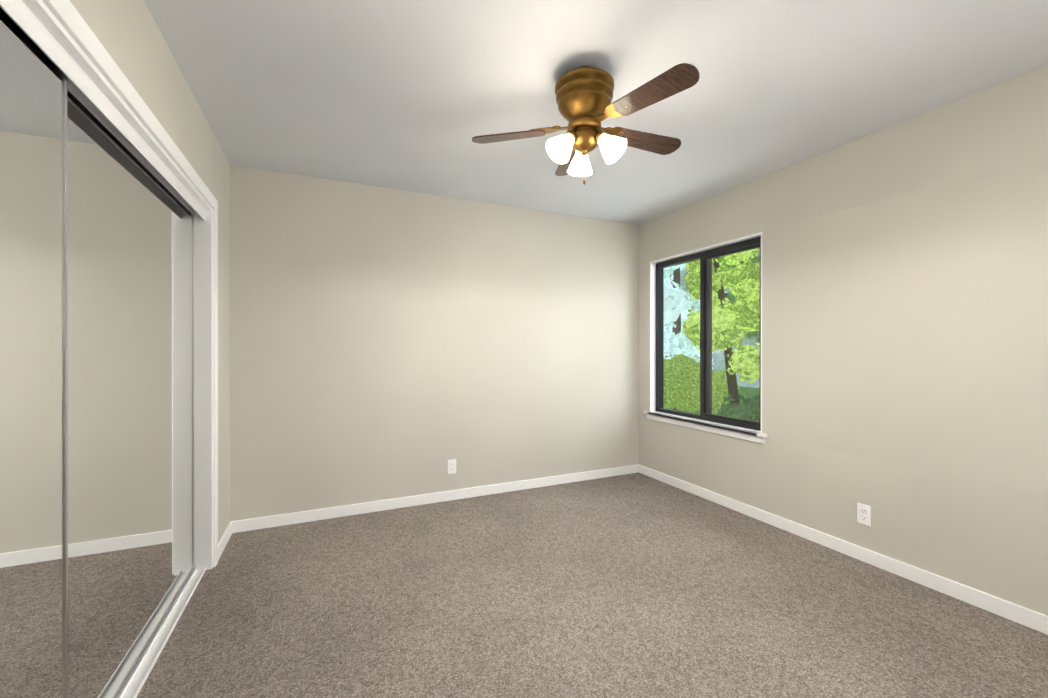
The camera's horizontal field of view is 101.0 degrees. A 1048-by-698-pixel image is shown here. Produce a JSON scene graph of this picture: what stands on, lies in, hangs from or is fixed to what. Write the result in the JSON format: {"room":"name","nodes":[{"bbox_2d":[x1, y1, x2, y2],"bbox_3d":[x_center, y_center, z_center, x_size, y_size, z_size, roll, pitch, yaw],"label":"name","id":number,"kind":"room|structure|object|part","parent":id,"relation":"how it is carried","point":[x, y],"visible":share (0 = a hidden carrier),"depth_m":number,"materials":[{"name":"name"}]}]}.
{"room":"empty bedroom","nodes":[
{"label":"empty bedroom","id":0,"kind":"room"},
{"bbox_2d":[70,0,229,542],"bbox_3d":[-1.348,0.001,1.373,0.150,2.440,3.200,0,0,-25],"label":"wall","id":1,"kind":"structure","parent":0,"point":[128,34],"depth_m":1.90,"materials":[{"name":"beige paint"}]},
{"bbox_2d":[0,0,204,220],"bbox_3d":[-1.242,-0.733,1.146,0.092,0.059,2.668,0,0,-25],"label":"closet track","id":2,"kind":"object","parent":1,"relation":"attached to","point":[86,92],"visible":0.56,"depth_m":1.28,"materials":[{"name":"white metal"}]},
{"bbox_2d":[22,0,212,570],"bbox_3d":[-1.247,0.221,1.154,0.152,2.000,2.684,0,0,-25],"label":"door frame","id":3,"kind":"structure","parent":1,"relation":"attached to","point":[203,489],"depth_m":2.37,"materials":[{"name":"white wood"}]},
{"bbox_3d":[-1.243,-0.771,1.145,0.152,0.016,2.668,0,0,-25],"label":"closet head jamb","id":4,"kind":"part","parent":3,"relation":"part of","materials":[{"name":"white wood"}]},
{"bbox_2d":[42,0,217,211],"bbox_3d":[-1.169,-0.811,1.180,0.016,0.065,2.830,0,0,-25],"label":"trim","id":5,"kind":"structure","parent":1,"relation":"attached to","point":[67,15],"depth_m":1.30,"materials":[{"name":"white wood"}]},
{"bbox_2d":[212,209,217,566],"bbox_3d":[-1.744,0.220,2.438,0.016,2.000,0.065,0,0,-25],"label":"trim","id":6,"kind":"structure","parent":1,"relation":"attached to","point":[215,360],"depth_m":2.41,"materials":[{"name":"white wood"}]},
{"bbox_2d":[218,522,231,559],"bbox_3d":[-1.847,1.180,2.660,0.014,0.078,0.421,0,0,-25],"label":"baseboard","id":7,"kind":"structure","parent":1,"relation":"attached to","point":[224,539],"depth_m":2.65,"materials":[{"name":"white wood"}]},
{"bbox_2d":[230,165,638,520],"bbox_3d":[-0.773,-0.002,3.479,4.430,2.440,0.150,0,0,-25],"label":"wall","id":8,"kind":"structure","parent":0,"point":[387,343],"depth_m":3.36,"materials":[{"name":"beige paint"}]},
{"bbox_2d":[230,464,638,532],"bbox_3d":[-0.402,1.179,3.560,3.390,0.078,0.014,0,0,-25],"label":"baseboard","id":9,"kind":"structure","parent":8,"relation":"attached to","point":[243,525],"depth_m":3.35,"materials":[{"name":"white wood"}]},
{"bbox_2d":[448,459,455,473],"bbox_3d":[-0.581,0.948,3.481,0.070,0.114,0.009,0,0,-25],"label":"electrical outlet","id":10,"kind":"object","parent":8,"relation":"attached to","point":[451,466],"visible":1,"depth_m":3.48,"materials":[{"name":"white plastic"}]},
{"bbox_2d":[137,472,1047,697],"bbox_3d":[0.237,1.271,1.276,4.430,0.100,5.000,0,0,-25],"label":"floor","id":11,"kind":"structure","parent":0,"point":[636,585],"depth_m":1.98,"materials":[{"name":"carpet"}]},
{"bbox_2d":[116,567,205,697],"bbox_3d":[-1.242,1.211,1.149,0.092,0.020,2.668,0,0,-25],"label":"closet track","id":12,"kind":"object","parent":11,"relation":"on","point":[137,677],"visible":0.65,"depth_m":1.79,"materials":[{"name":"white metal"}]},
{"bbox_2d":[0,7,67,697],"bbox_3d":[-0.936,0.229,0.538,0.028,1.943,1.304,0,0,-25],"label":"mirrored closet door","id":13,"kind":"structure","parent":12,"relation":"on","point":[33,407],"depth_m":1.00,"materials":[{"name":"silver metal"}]},
{"bbox_2d":[67,89,193,697],"bbox_3d":[-1.515,0.227,1.706,0.028,1.943,1.424,0,0,-25],"label":"mirrored closet door","id":14,"kind":"structure","parent":12,"relation":"on","point":[130,236],"depth_m":1.54,"materials":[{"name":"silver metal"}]},
{"bbox_2d":[144,0,1047,224],"bbox_3d":[0.237,-1.269,1.273,4.430,0.100,5.000,0,0,-25],"label":"ceiling","id":15,"kind":"structure","parent":0,"point":[412,95],"depth_m":1.95,"materials":[{"name":"white paint"}]},
{"bbox_2d":[472,63,699,184],"bbox_3d":[0.329,-0.976,2.014,1.003,0.488,0.638,0,0,31],"label":"fan","id":16,"kind":"object","parent":15,"relation":"hanging from","point":[584,98],"visible":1,"depth_m":1.85,"materials":[{"name":"gold metal"}]},
{"bbox_2d":[639,64,1047,615],"bbox_3d":[2.214,0.000,2.097,0.150,2.440,4.850,0,0,-25],"label":"wall","id":17,"kind":"structure","parent":0,"point":[909,329],"depth_m":2.30,"materials":[{"name":"beige paint"}]},
{"bbox_2d":[644,232,767,443],"bbox_3d":[1.498,-0.082,3.617,0.185,1.500,1.270,0,0,-25],"label":"window","id":18,"kind":"structure","parent":17,"relation":"in","point":[706,419],"depth_m":3.62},
{"bbox_2d":[639,465,1047,634],"bbox_3d":[1.832,1.180,2.736,0.014,0.078,3.346,0,0,-25],"label":"baseboard","id":19,"kind":"structure","parent":17,"relation":"attached to","point":[1029,618],"depth_m":2.39,"materials":[{"name":"white wood"}]},
{"bbox_2d":[857,503,870,525],"bbox_3d":[1.952,0.950,2.479,0.009,0.114,0.070,0,0,-25],"label":"electrical outlet","id":20,"kind":"object","parent":17,"relation":"attached to","point":[863,513],"visible":1,"depth_m":2.48,"materials":[{"name":"white plastic"}]},
{"label":"outside","id":21,"kind":"structure","parent":0,"visible":0},
{"bbox_2d":[666,252,759,387],"bbox_3d":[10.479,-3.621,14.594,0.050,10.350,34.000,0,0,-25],"label":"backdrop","id":22,"kind":"structure","parent":21,"point":[718,359],"depth_m":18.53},
{"bbox_2d":[687,386,759,413],"bbox_3d":[4.728,1.607,11.967,12.600,0.100,34.000,0,0,-25],"label":"ground","id":23,"kind":"structure","parent":21,"point":[751,390],"depth_m":15.41,"materials":[{"name":"green plant"}]},
{"bbox_2d":[663,248,759,421],"bbox_3d":[4.512,-2.847,12.098,9.852,9.131,13.714,0,0,-25],"label":"garden","id":24,"kind":"object","parent":23,"relation":"on","point":[720,343],"depth_m":7.32,"materials":[{"name":"green plant"}]}
]}

